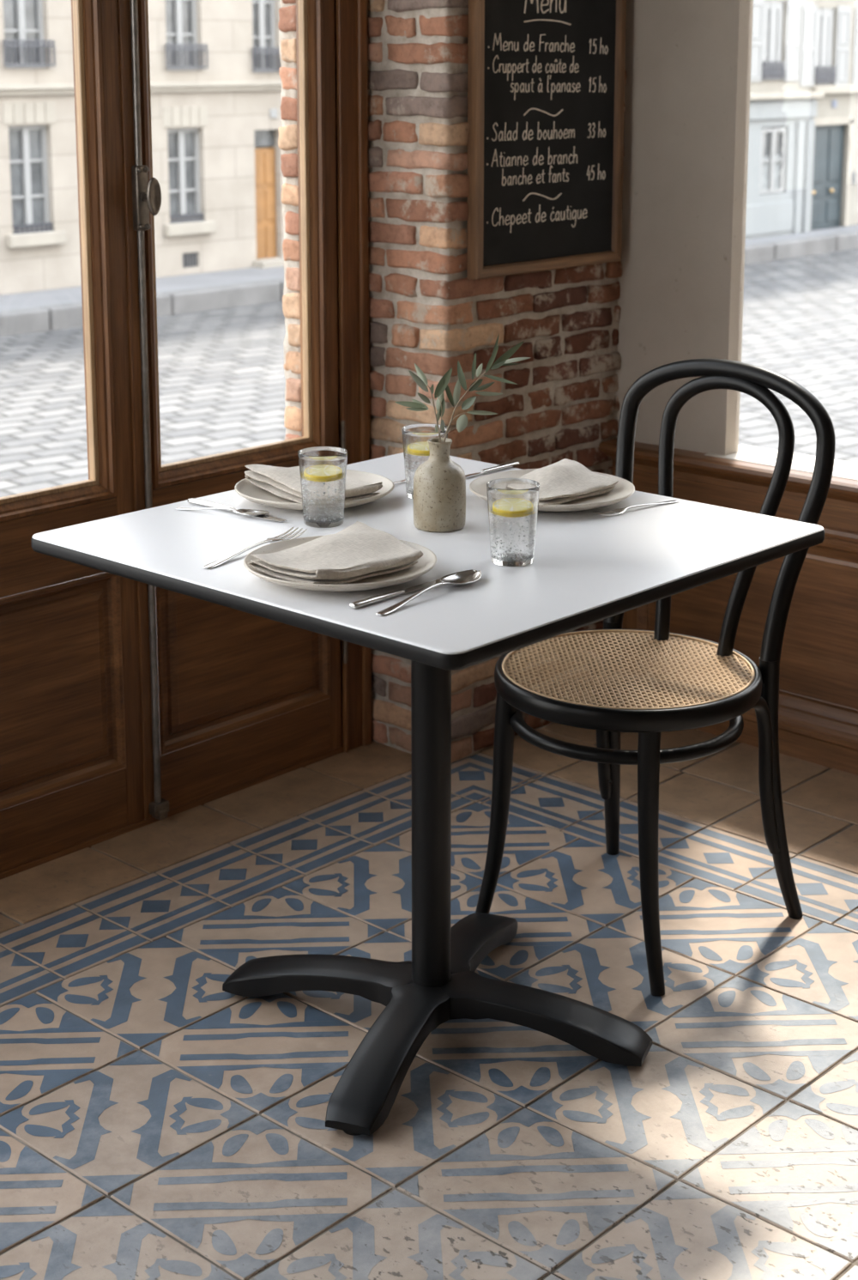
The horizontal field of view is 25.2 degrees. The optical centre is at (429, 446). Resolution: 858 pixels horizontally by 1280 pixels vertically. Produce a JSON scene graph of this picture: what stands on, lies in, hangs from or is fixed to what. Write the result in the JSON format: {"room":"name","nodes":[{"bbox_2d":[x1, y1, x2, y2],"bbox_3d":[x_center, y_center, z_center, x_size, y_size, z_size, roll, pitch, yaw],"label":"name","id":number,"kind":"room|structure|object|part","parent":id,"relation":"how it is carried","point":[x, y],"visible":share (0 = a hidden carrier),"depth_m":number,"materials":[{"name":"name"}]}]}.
{"room":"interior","nodes":[
{"label":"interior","id":0,"kind":"room"},
{"bbox_2d":[278,0,302,440],"bbox_3d":[-0.010,-0.799,3.952,0.077,3.020,0.802,10,15,41],"label":"wall","id":1,"kind":"structure","parent":0,"point":[290,245],"depth_m":3.73,"materials":[{"name":"brick"}]},
{"bbox_2d":[0,746,343,879],"bbox_3d":[-0.537,0.688,3.603,0.090,0.016,1.120,10,16,41],"label":"trim","id":2,"kind":"structure","parent":1,"relation":"attached to","point":[91,842],"depth_m":3.60,"materials":[{"name":"brown wood"}]},
{"bbox_2d":[367,12,373,741],"bbox_3d":[-1.196,-0.580,2.616,0.100,2.910,3.100,10,16,41],"label":"wall","id":3,"kind":"structure","parent":0,"point":[368,41],"depth_m":3.77,"materials":[{"name":"paint"}]},
{"bbox_2d":[0,0,169,873],"bbox_3d":[-0.663,-0.391,3.167,0.092,2.273,0.496,10,16,41],"label":"door","id":4,"kind":"structure","parent":3,"relation":"in","point":[80,749],"depth_m":3.35,"materials":[{"name":"brown wood"}]},
{"bbox_3d":[-0.684,0.177,3.299,0.041,0.131,0.341,10,16,41],"label":"rail","id":5,"kind":"part","parent":4,"relation":"part of","materials":[{"name":"brown wood"}]},
{"bbox_3d":[-0.678,-0.658,3.121,0.034,1.578,0.341,10,16,41],"label":"glazing moulding","id":6,"kind":"part","parent":4,"relation":"part of","materials":[{"name":"brown wood"}]},
{"bbox_3d":[-0.671,0.428,3.338,0.014,0.375,0.341,10,16,41],"label":"panel","id":7,"kind":"part","parent":4,"relation":"part of","materials":[{"name":"brown wood"}]},
{"bbox_3d":[-0.684,0.664,3.399,0.041,0.113,0.341,10,16,41],"label":"rail","id":8,"kind":"part","parent":4,"relation":"part of","materials":[{"name":"brown wood"}]},
{"bbox_3d":[-0.503,-0.416,3.329,0.012,2.258,0.012,10,16,41],"label":"bolt rod","id":9,"kind":"part","parent":4,"relation":"part of","materials":[{"name":"metal"}]},
{"bbox_3d":[-0.475,-0.431,3.305,0.010,0.066,0.030,10,16,41],"label":"oval knob","id":10,"kind":"part","parent":4,"relation":"part of","materials":[{"name":"metal"}]},
{"bbox_2d":[137,0,342,810],"bbox_3d":[-0.352,-0.466,3.533,0.046,2.273,0.474,10,16,41],"label":"door","id":11,"kind":"structure","parent":3,"relation":"in","point":[244,697],"depth_m":3.66,"materials":[{"name":"brown wood"}]},
{"bbox_3d":[-0.365,0.107,3.639,0.041,0.131,0.440,10,16,41],"label":"rail","id":12,"kind":"part","parent":11,"relation":"part of","materials":[{"name":"brown wood"}]},
{"bbox_3d":[-0.359,-0.729,3.462,0.034,1.578,0.440,10,16,41],"label":"glazing moulding","id":13,"kind":"part","parent":11,"relation":"part of","materials":[{"name":"brown wood"}]},
{"bbox_3d":[-0.352,0.357,3.679,0.014,0.375,0.440,10,16,41],"label":"panel","id":14,"kind":"part","parent":11,"relation":"part of","materials":[{"name":"brown wood"}]},
{"bbox_3d":[-0.365,0.594,3.740,0.041,0.113,0.440,10,16,41],"label":"rail","id":15,"kind":"part","parent":11,"relation":"part of","materials":[{"name":"brown wood"}]},
{"bbox_2d":[334,0,371,752],"bbox_3d":[-0.166,-0.508,3.729,0.064,2.300,0.080,10,16,41],"label":"trim","id":16,"kind":"structure","parent":3,"relation":"attached to","point":[350,15],"depth_m":3.75,"materials":[{"name":"brown wood"}]},
{"bbox_2d":[0,722,857,1279],"bbox_3d":[0.172,1.057,2.041,3.706,0.086,3.807,10,16,41],"label":"floor","id":17,"kind":"structure","parent":0,"point":[158,1121],"depth_m":2.75,"materials":[{"name":"beige tile"}]},
{"bbox_2d":[30,452,825,1135],"bbox_3d":[0.003,0.485,2.751,0.797,0.750,0.797,10,16,41],"label":"bistro table","id":18,"kind":"object","parent":17,"relation":"on","point":[588,567],"visible":0.88,"depth_m":2.64,"materials":[{"name":"white laminate"}]},
{"bbox_2d":[175,507,269,516],"bbox_3d":[-0.300,0.092,2.775,0.149,0.009,0.032,4,12,20],"label":"spoon","id":19,"kind":"object","parent":18,"relation":"on","point":[261,512],"visible":1,"depth_m":2.77,"materials":[{"name":"silver metal"}]},
{"bbox_3d":[-0.321,0.091,2.783,0.105,0.009,0.010,4,12,20],"label":"handle","id":20,"kind":"part","parent":19,"relation":"part of","materials":[{"name":"silver metal"}]},
{"bbox_2d":[236,509,269,516],"bbox_3d":[-0.253,0.097,2.758,0.050,0.007,0.032,4,12,20],"label":"bowl","id":21,"kind":"object","parent":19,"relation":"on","point":[261,512],"depth_m":2.76,"materials":[{"name":"silver metal"}]},
{"bbox_2d":[187,497,287,521],"bbox_3d":[-0.280,0.092,2.777,0.196,0.008,0.014,10,15,39],"label":"knife","id":22,"kind":"object","parent":18,"relation":"on","point":[192,500],"visible":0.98,"depth_m":2.79,"materials":[{"name":"silver metal"}]},
{"bbox_3d":[-0.320,0.086,2.811,0.091,0.007,0.013,10,15,39],"label":"handle","id":23,"kind":"part","parent":22,"relation":"part of","materials":[{"name":"silver metal"}]},
{"bbox_3d":[-0.247,0.099,2.750,0.107,0.002,0.013,10,15,39],"label":"blade","id":24,"kind":"part","parent":22,"relation":"part of","materials":[{"name":"silver metal"}]},
{"bbox_2d":[202,527,307,569],"bbox_3d":[-0.234,0.135,2.567,0.027,0.009,0.218,7,13,30],"label":"fork","id":25,"kind":"object","parent":18,"relation":"on","point":[226,559],"visible":0.99,"depth_m":2.57,"materials":[{"name":"silver metal"}]},
{"bbox_3d":[-0.247,0.140,2.545,0.027,0.009,0.165,7,13,30],"label":"handle","id":26,"kind":"part","parent":25,"relation":"part of","materials":[{"name":"silver metal"}]},
{"bbox_2d":[234,469,394,509],"bbox_3d":[-0.171,0.069,2.858,0.238,0.022,0.238,-7,14,-31],"label":"dinner plate","id":27,"kind":"object","parent":18,"relation":"on","point":[244,488],"visible":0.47,"depth_m":2.84,"materials":[{"name":"ceramic"}]},
{"bbox_2d":[244,464,382,503],"bbox_3d":[-0.174,0.051,2.858,0.127,0.037,0.189,-9,15,-37],"label":"linen napkin","id":28,"kind":"object","parent":27,"relation":"on","point":[282,482],"visible":0.66,"depth_m":2.83,"materials":[{"name":"beige fabric"}]},
{"bbox_3d":[-0.149,0.799,2.872,0.325,0.063,0.088,4,12,20],"label":"arm","id":29,"kind":"part","parent":18,"relation":"part of","materials":[{"name":"black metal"}]},
{"bbox_2d":[297,446,347,527],"bbox_3d":[-0.149,0.058,2.706,0.070,0.104,0.070,10,16,41],"label":"water tumbler","id":30,"kind":"object","parent":18,"relation":"on","point":[323,470],"visible":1,"depth_m":2.68,"materials":[{"name":"clear glass"}]},
{"bbox_2d":[243,535,437,591],"bbox_3d":[-0.113,0.154,2.445,0.246,0.022,0.246,10,16,41],"label":"dinner plate","id":31,"kind":"object","parent":18,"relation":"on","point":[428,560],"visible":0.45,"depth_m":2.41,"materials":[{"name":"ceramic"}]},
{"bbox_2d":[248,521,424,584],"bbox_3d":[-0.112,0.140,2.440,0.153,0.033,0.206,10,16,41],"label":"linen napkin","id":32,"kind":"object","parent":31,"relation":"on","point":[359,551],"visible":0.99,"depth_m":2.41,"materials":[{"name":"beige fabric"}]},
{"bbox_3d":[-0.052,0.841,2.668,0.088,0.063,0.325,4,12,20],"label":"arm","id":33,"kind":"part","parent":18,"relation":"part of","materials":[{"name":"black metal"}]},
{"bbox_2d":[349,578,441,608],"bbox_3d":[-0.028,0.178,2.365,0.014,0.007,0.190,10,16,41],"label":"knife","id":34,"kind":"object","parent":18,"relation":"on","point":[368,601],"visible":1,"depth_m":2.34,"materials":[{"name":"silver metal"}]},
{"bbox_3d":[-0.063,0.185,2.328,0.012,0.007,0.088,10,16,41],"label":"handle","id":35,"kind":"part","parent":34,"relation":"part of","materials":[{"name":"silver metal"}]},
{"bbox_3d":[0.001,0.172,2.395,0.013,0.002,0.104,10,16,41],"label":"blade","id":36,"kind":"part","parent":34,"relation":"part of","materials":[{"name":"silver metal"}]},
{"bbox_2d":[394,479,406,484],"bbox_3d":[-0.066,0.061,2.934,0.019,0.006,0.154,7,14,32],"label":"fork","id":37,"kind":"object","parent":18,"relation":"on","point":[402,481],"visible":0.08,"depth_m":2.96,"materials":[{"name":"silver metal"}]},
{"bbox_2d":[401,424,448,498],"bbox_3d":[-0.006,0.024,2.872,0.070,0.104,0.070,5,13,23],"label":"water tumbler","id":38,"kind":"object","parent":18,"relation":"on","point":[416,451],"visible":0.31,"depth_m":2.85,"materials":[{"name":"clear glass"}]},
{"bbox_2d":[376,569,481,615],"bbox_3d":[0.001,0.178,2.352,0.044,0.012,0.208,8,14,35],"label":"spoon","id":39,"kind":"object","parent":18,"relation":"on","point":[467,577],"visible":1,"depth_m":2.39,"materials":[{"name":"silver metal"}]},
{"bbox_3d":[-0.017,0.183,2.327,0.013,0.012,0.146,8,14,35],"label":"handle","id":40,"kind":"part","parent":39,"relation":"part of","materials":[{"name":"silver metal"}]},
{"bbox_2d":[440,569,481,585],"bbox_3d":[0.041,0.167,2.407,0.044,0.010,0.070,8,14,35],"label":"bowl","id":41,"kind":"object","parent":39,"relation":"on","point":[467,577],"depth_m":2.42,"materials":[{"name":"silver metal"}]},
{"bbox_2d":[413,437,466,532],"bbox_3d":[0.015,0.052,2.685,0.074,0.125,0.074,10,16,41],"label":"vase","id":42,"kind":"object","parent":18,"relation":"on","point":[439,482],"visible":1,"depth_m":2.66,"materials":[{"name":"beige ceramic"}]},
{"bbox_2d":[394,363,452,442],"bbox_3d":[-0.009,-0.020,2.672,0.081,0.191,0.024,1,12,5],"label":"sprig","id":43,"kind":"object","parent":42,"relation":"in","point":[421,380],"visible":0.95,"depth_m":2.66,"materials":[{"name":"green plant"}]},
{"bbox_3d":[0.008,-0.006,2.673,0.021,0.162,0.003,1,12,3],"label":"stem","id":44,"kind":"part","parent":43,"relation":"part of","materials":[{"name":"plant"}]},
{"bbox_2d":[443,333,531,442],"bbox_3d":[0.079,-0.041,2.664,0.124,0.234,0.030,0,12,1],"label":"sprig","id":45,"kind":"object","parent":42,"relation":"in","point":[462,422],"visible":0.98,"depth_m":2.66,"materials":[{"name":"green plant"}]},
{"bbox_3d":[0.051,-0.018,2.670,0.068,0.188,0.004,0,12,2],"label":"stem","id":46,"kind":"part","parent":45,"relation":"part of","materials":[{"name":"plant"}]},
{"bbox_3d":[0.059,0.779,2.967,0.088,0.063,0.325,4,12,20],"label":"arm","id":47,"kind":"part","parent":18,"relation":"part of","materials":[{"name":"black metal"}]},
{"bbox_2d":[465,461,519,477],"bbox_3d":[0.080,0.041,3.027,0.013,0.007,0.185,10,16,41],"label":"knife","id":48,"kind":"object","parent":18,"relation":"on","point":[507,465],"visible":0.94,"depth_m":3.05,"materials":[{"name":"silver metal"}]},
{"bbox_3d":[0.051,0.048,2.998,0.012,0.002,0.102,10,16,41],"label":"blade","id":49,"kind":"part","parent":48,"relation":"part of","materials":[{"name":"silver metal"}]},
{"bbox_3d":[0.114,0.034,3.063,0.012,0.007,0.086,10,16,41],"label":"handle","id":50,"kind":"part","parent":48,"relation":"part of","materials":[{"name":"silver metal"}]},
{"bbox_2d":[486,478,539,566],"bbox_3d":[0.109,0.100,2.502,0.070,0.104,0.070,1,12,5],"label":"water tumbler","id":51,"kind":"object","parent":18,"relation":"on","point":[512,503],"visible":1,"depth_m":2.48,"materials":[{"name":"clear glass"}]},
{"bbox_3d":[0.156,0.821,2.763,0.325,0.063,0.088,4,12,20],"label":"arm","id":52,"kind":"part","parent":18,"relation":"part of","materials":[{"name":"black metal"}]},
{"bbox_2d":[469,468,635,511],"bbox_3d":[0.183,0.070,2.853,0.246,0.022,0.246,-3,12,-16],"label":"dinner plate","id":53,"kind":"object","parent":18,"relation":"on","point":[623,488],"visible":0.44,"depth_m":2.84,"materials":[{"name":"ceramic"}]},
{"bbox_2d":[519,458,618,504],"bbox_3d":[0.190,0.052,2.858,0.126,0.036,0.190,10,16,41],"label":"linen napkin","id":54,"kind":"object","parent":53,"relation":"on","point":[566,480],"visible":0.73,"depth_m":2.85,"materials":[{"name":"beige fabric"}]},
{"bbox_2d":[594,500,679,515],"bbox_3d":[0.305,0.089,2.799,0.162,0.006,0.020,-9,15,-37],"label":"fork","id":55,"kind":"object","parent":18,"relation":"on","point":[619,511],"visible":1,"depth_m":2.78,"materials":[{"name":"silver metal"}]},
{"bbox_3d":[0.320,0.086,2.810,0.123,0.006,0.020,-9,15,-37],"label":"handle","id":56,"kind":"part","parent":55,"relation":"part of","materials":[{"name":"silver metal"}]},
{"bbox_2d":[475,358,836,996],"bbox_3d":[0.339,0.339,3.075,0.426,0.912,0.491,10,16,41],"label":"bentwood chair","id":57,"kind":"object","parent":17,"relation":"on","point":[605,678],"visible":0.94,"depth_m":3.06,"materials":[{"name":"black wood"}]},
{"bbox_3d":[0.108,0.575,3.101,0.074,0.437,0.037,2,12,9],"label":"leg","id":58,"kind":"part","parent":57,"relation":"part of","materials":[{"name":"black wood"}]},
{"bbox_3d":[0.321,0.514,3.352,0.033,0.457,0.094,3,12,12],"label":"leg","id":59,"kind":"part","parent":57,"relation":"part of","materials":[{"name":"black wood"}]},
{"bbox_3d":[0.316,0.356,3.054,0.400,0.005,0.400,10,16,41],"label":"cane seat","id":60,"kind":"part","parent":57,"relation":"part of","materials":[{"name":"beige wicker"}]},
{"bbox_3d":[0.335,0.617,2.897,0.037,0.437,0.074,-3,12,-14],"label":"leg","id":61,"kind":"part","parent":57,"relation":"part of","materials":[{"name":"black wood"}]},
{"bbox_3d":[0.575,0.561,3.124,0.094,0.457,0.033,-4,12,-17],"label":"leg","id":62,"kind":"part","parent":57,"relation":"part of","materials":[{"name":"black wood"}]},
{"bbox_2d":[367,0,628,763],"bbox_3d":[0.133,-0.833,3.833,0.269,2.905,0.577,10,16,41],"label":"wall","id":63,"kind":"structure","parent":0,"point":[425,311],"depth_m":3.76,"materials":[{"name":"brick"}]},
{"bbox_2d":[467,0,626,279],"bbox_3d":[0.238,-0.678,3.771,0.025,0.663,0.460,10,16,41],"label":"menu board","id":64,"kind":"object","parent":63,"relation":"attached to","point":[546,78],"visible":1,"depth_m":3.77,"materials":[{"name":"brown wood"}]},
{"bbox_2d":[613,0,753,454],"bbox_3d":[1.538,-0.655,2.954,3.120,2.900,0.048,10,16,41],"label":"wall","id":65,"kind":"structure","parent":0,"point":[688,87],"depth_m":3.91,"materials":[{"name":"paint"}]},
{"bbox_2d":[599,438,857,509],"bbox_3d":[1.547,0.217,3.128,3.058,0.062,0.177,10,16,41],"label":"window sill","id":66,"kind":"structure","parent":65,"relation":"attached to","point":[692,465],"depth_m":3.88,"materials":[{"name":"brown wood"}]},
{"bbox_2d":[612,466,857,724],"bbox_3d":[1.520,0.463,3.149,3.058,0.432,0.032,10,16,41],"label":"wainscot panel","id":67,"kind":"object","parent":65,"relation":"attached to","point":[819,675],"depth_m":3.86,"materials":[{"name":"brown wood"}]},
{"bbox_3d":[0.684,0.351,3.910,0.630,0.345,0.006,10,16,41],"label":"panel","id":68,"kind":"part","parent":67,"relation":"part of","materials":[{"name":"brown wood"}]},
{"bbox_2d":[621,665,857,775],"bbox_3d":[1.520,0.726,3.203,3.058,0.104,0.032,10,16,41],"label":"baseboard","id":69,"kind":"structure","parent":65,"relation":"attached to","point":[831,743],"depth_m":3.87,"materials":[{"name":"brown wood"}]},
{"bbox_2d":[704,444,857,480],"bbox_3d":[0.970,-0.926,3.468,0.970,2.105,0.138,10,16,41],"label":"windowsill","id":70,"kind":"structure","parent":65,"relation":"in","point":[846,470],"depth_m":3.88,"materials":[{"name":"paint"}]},
{"label":"outside","id":71,"kind":"structure","parent":0,"visible":0},
{"bbox_2d":[0,224,857,310],"bbox_3d":[-2.193,-0.777,11.478,2.860,0.300,38.000,10,16,41],"label":"sidewalk","id":72,"kind":"structure","parent":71,"point":[36,299],"depth_m":11.93,"materials":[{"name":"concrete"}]},
{"bbox_2d":[0,0,284,295],"bbox_3d":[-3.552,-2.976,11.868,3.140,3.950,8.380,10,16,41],"label":"building","id":73,"kind":"structure","parent":72,"relation":"on","point":[215,65],"depth_m":12.10,"materials":[{"name":"stone"}]},
{"bbox_3d":[-2.446,-2.524,11.134,0.006,0.584,0.110,10,16,41],"label":"pane","id":74,"kind":"part","parent":73,"relation":"part of","materials":[{"name":"grey glass"}]},
{"bbox_3d":[-2.448,-1.578,11.327,0.006,0.574,0.105,10,16,41],"label":"pane","id":75,"kind":"part","parent":73,"relation":"part of","materials":[{"name":"grey glass"}]},
{"bbox_3d":[-2.330,-2.292,11.175,0.018,0.152,0.358,10,16,41],"label":"railing","id":76,"kind":"part","parent":73,"relation":"part of","materials":[{"name":"grey metal"}]},
{"bbox_3d":[-2.345,-2.546,11.242,0.006,0.584,0.110,10,16,41],"label":"pane","id":77,"kind":"part","parent":73,"relation":"part of","materials":[{"name":"grey glass"}]},
{"bbox_3d":[-2.363,-1.298,11.404,0.018,0.052,0.288,10,16,41],"label":"railing","id":78,"kind":"part","parent":73,"relation":"part of","materials":[{"name":"grey metal"}]},
{"bbox_3d":[-2.350,-1.234,11.406,0.100,0.075,0.400,10,16,41],"label":"window sill","id":79,"kind":"part","parent":73,"relation":"part of","materials":[{"name":"stone"}]},
{"bbox_3d":[-2.351,-1.600,11.431,0.006,0.574,0.105,10,16,41],"label":"pane","id":80,"kind":"part","parent":73,"relation":"part of","materials":[{"name":"grey glass"}]},
{"bbox_3d":[-1.635,-2.692,12.002,0.006,0.604,0.100,10,16,41],"label":"pane","id":81,"kind":"part","parent":73,"relation":"part of","materials":[{"name":"grey glass"}]},
{"bbox_3d":[-1.641,-1.724,12.195,0.006,0.539,0.103,10,16,41],"label":"pane","id":82,"kind":"part","parent":73,"relation":"part of","materials":[{"name":"grey glass"}]},
{"bbox_3d":[-1.556,-1.461,12.268,0.018,0.052,0.283,10,16,41],"label":"railing","id":83,"kind":"part","parent":73,"relation":"part of","materials":[{"name":"grey metal"}]},
{"bbox_3d":[-1.541,-2.713,12.102,0.006,0.604,0.100,10,16,41],"label":"pane","id":84,"kind":"part","parent":73,"relation":"part of","materials":[{"name":"grey glass"}]},
{"bbox_3d":[-1.522,-2.450,12.042,0.018,0.152,0.338,10,16,41],"label":"railing","id":85,"kind":"part","parent":73,"relation":"part of","materials":[{"name":"grey metal"}]},
{"bbox_2d":[181,251,197,267],"bbox_3d":[-1.547,-1.202,12.336,0.020,0.095,0.140,10,16,41],"label":"vent grille","id":86,"kind":"object","parent":73,"relation":"attached to","point":[189,258],"depth_m":12.33,"materials":[{"name":"grey metal"}]},
{"bbox_3d":[-1.544,-1.397,12.269,0.100,0.075,0.395,10,16,41],"label":"window sill","id":87,"kind":"part","parent":73,"relation":"part of","materials":[{"name":"stone"}]},
{"bbox_3d":[-1.545,-1.745,12.297,0.006,0.539,0.103,10,16,41],"label":"pane","id":88,"kind":"part","parent":73,"relation":"part of","materials":[{"name":"grey glass"}]},
{"bbox_3d":[-1.153,-2.788,12.518,0.006,0.624,0.075,10,16,41],"label":"pane","id":89,"kind":"part","parent":73,"relation":"part of","materials":[{"name":"grey glass"}]},
{"bbox_3d":[-1.112,-1.598,12.800,0.028,0.775,0.235,10,16,41],"label":"door","id":90,"kind":"part","parent":73,"relation":"part of","materials":[{"name":"brown wood"}]},
{"bbox_3d":[-1.048,-2.535,12.551,0.018,0.152,0.288,10,16,41],"label":"railing","id":91,"kind":"part","parent":73,"relation":"part of","materials":[{"name":"grey metal"}]},
{"bbox_3d":[-1.076,-2.805,12.601,0.006,0.624,0.075,10,16,41],"label":"pane","id":92,"kind":"part","parent":73,"relation":"part of","materials":[{"name":"grey glass"}]},
{"bbox_3d":[-1.029,-2.202,12.670,0.016,0.060,0.060,10,16,41],"label":"number plate","id":93,"kind":"part","parent":73,"relation":"part of","materials":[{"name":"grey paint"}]},
{"bbox_2d":[746,0,857,239],"bbox_3d":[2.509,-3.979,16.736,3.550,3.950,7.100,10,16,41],"label":"building","id":94,"kind":"structure","parent":72,"relation":"on","point":[803,169],"depth_m":14.97,"materials":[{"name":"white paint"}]},
{"bbox_2d":[751,0,764,82],"bbox_3d":[2.454,-3.053,14.396,0.018,0.620,0.203,10,16,41],"label":"shutter","id":95,"kind":"object","parent":94,"relation":"hanging from","point":[758,63],"depth_m":14.42,"materials":[{"name":"grey paint"}]},
{"bbox_3d":[2.570,-2.188,14.697,0.006,0.435,0.124,10,16,41],"label":"pane","id":96,"kind":"part","parent":94,"relation":"part of","materials":[{"name":"grey glass"}]},
{"bbox_2d":[762,155,781,189],"bbox_3d":[2.631,-2.103,14.777,0.001,0.275,0.280,10,16,41],"label":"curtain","id":97,"kind":"object","parent":94,"relation":"hanging from","point":[771,164],"depth_m":14.76,"materials":[{"name":"white fabric"}]},
{"bbox_3d":[2.637,-2.871,14.627,0.018,0.132,0.308,10,16,41],"label":"railing","id":98,"kind":"part","parent":94,"relation":"part of","materials":[{"name":"grey metal"}]},
{"bbox_3d":[2.683,-2.213,14.818,0.006,0.435,0.124,10,16,41],"label":"pane","id":99,"kind":"part","parent":94,"relation":"part of","materials":[{"name":"grey glass"}]},
{"bbox_3d":[2.347,-2.606,14.295,0.120,0.045,2.090,10,16,41],"label":"shop cornice","id":100,"kind":"part","parent":94,"relation":"part of","materials":[{"name":"stone"}]},
{"bbox_2d":[784,0,802,81],"bbox_3d":[2.810,-3.131,14.776,0.018,0.620,0.203,10,16,41],"label":"shutter","id":101,"kind":"object","parent":94,"relation":"hanging from","point":[793,9],"depth_m":14.77,"materials":[{"name":"grey paint"}]},
{"bbox_2d":[800,4,818,85],"bbox_3d":[2.965,-3.126,14.949,0.018,0.620,0.203,10,16,41],"label":"shutter","id":102,"kind":"object","parent":94,"relation":"hanging from","point":[809,21],"depth_m":14.94,"materials":[{"name":"grey paint"}]},
{"bbox_3d":[3.143,-2.943,15.174,0.018,0.132,0.293,10,16,41],"label":"railing","id":103,"kind":"part","parent":94,"relation":"part of","materials":[{"name":"grey metal"}]},
{"bbox_3d":[3.175,-2.175,15.465,0.068,0.830,0.530,10,16,41],"label":"door","id":104,"kind":"part","parent":94,"relation":"part of","materials":[{"name":"blue wood"}]},
{"bbox_3d":[3.247,-2.744,15.353,0.016,0.060,0.065,10,16,41],"label":"number plate","id":105,"kind":"part","parent":94,"relation":"part of","materials":[{"name":"grey ceramic"}]},
{"bbox_2d":[834,6,851,84],"bbox_3d":[3.311,-3.202,15.318,0.018,0.620,0.203,10,16,41],"label":"shutter","id":106,"kind":"object","parent":94,"relation":"hanging from","point":[842,14],"depth_m":15.31,"materials":[{"name":"grey paint"}]},
{"bbox_2d":[852,6,857,84],"bbox_3d":[3.502,-3.244,15.523,0.018,0.620,0.203,10,16,41],"label":"shutter","id":107,"kind":"object","parent":94,"relation":"hanging from","point":[855,9],"depth_m":15.46,"materials":[{"name":"grey paint"}]},
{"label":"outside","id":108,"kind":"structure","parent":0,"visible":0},
{"bbox_2d":[0,248,857,746],"bbox_3d":[-1.773,-0.631,11.114,38.000,0.200,38.000,10,16,41],"label":"street","id":109,"kind":"structure","parent":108,"point":[222,380],"depth_m":9.16,"materials":[{"name":"grey stone"}]},
{"bbox_2d":[0,230,857,337],"bbox_3d":[-1.595,-0.606,10.639,1.100,0.304,37.548,10,16,41],"label":"kerb","id":110,"kind":"object","parent":109,"relation":"on","point":[14,322],"visible":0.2,"depth_m":11.59,"materials":[{"name":"stone"}]}
]}

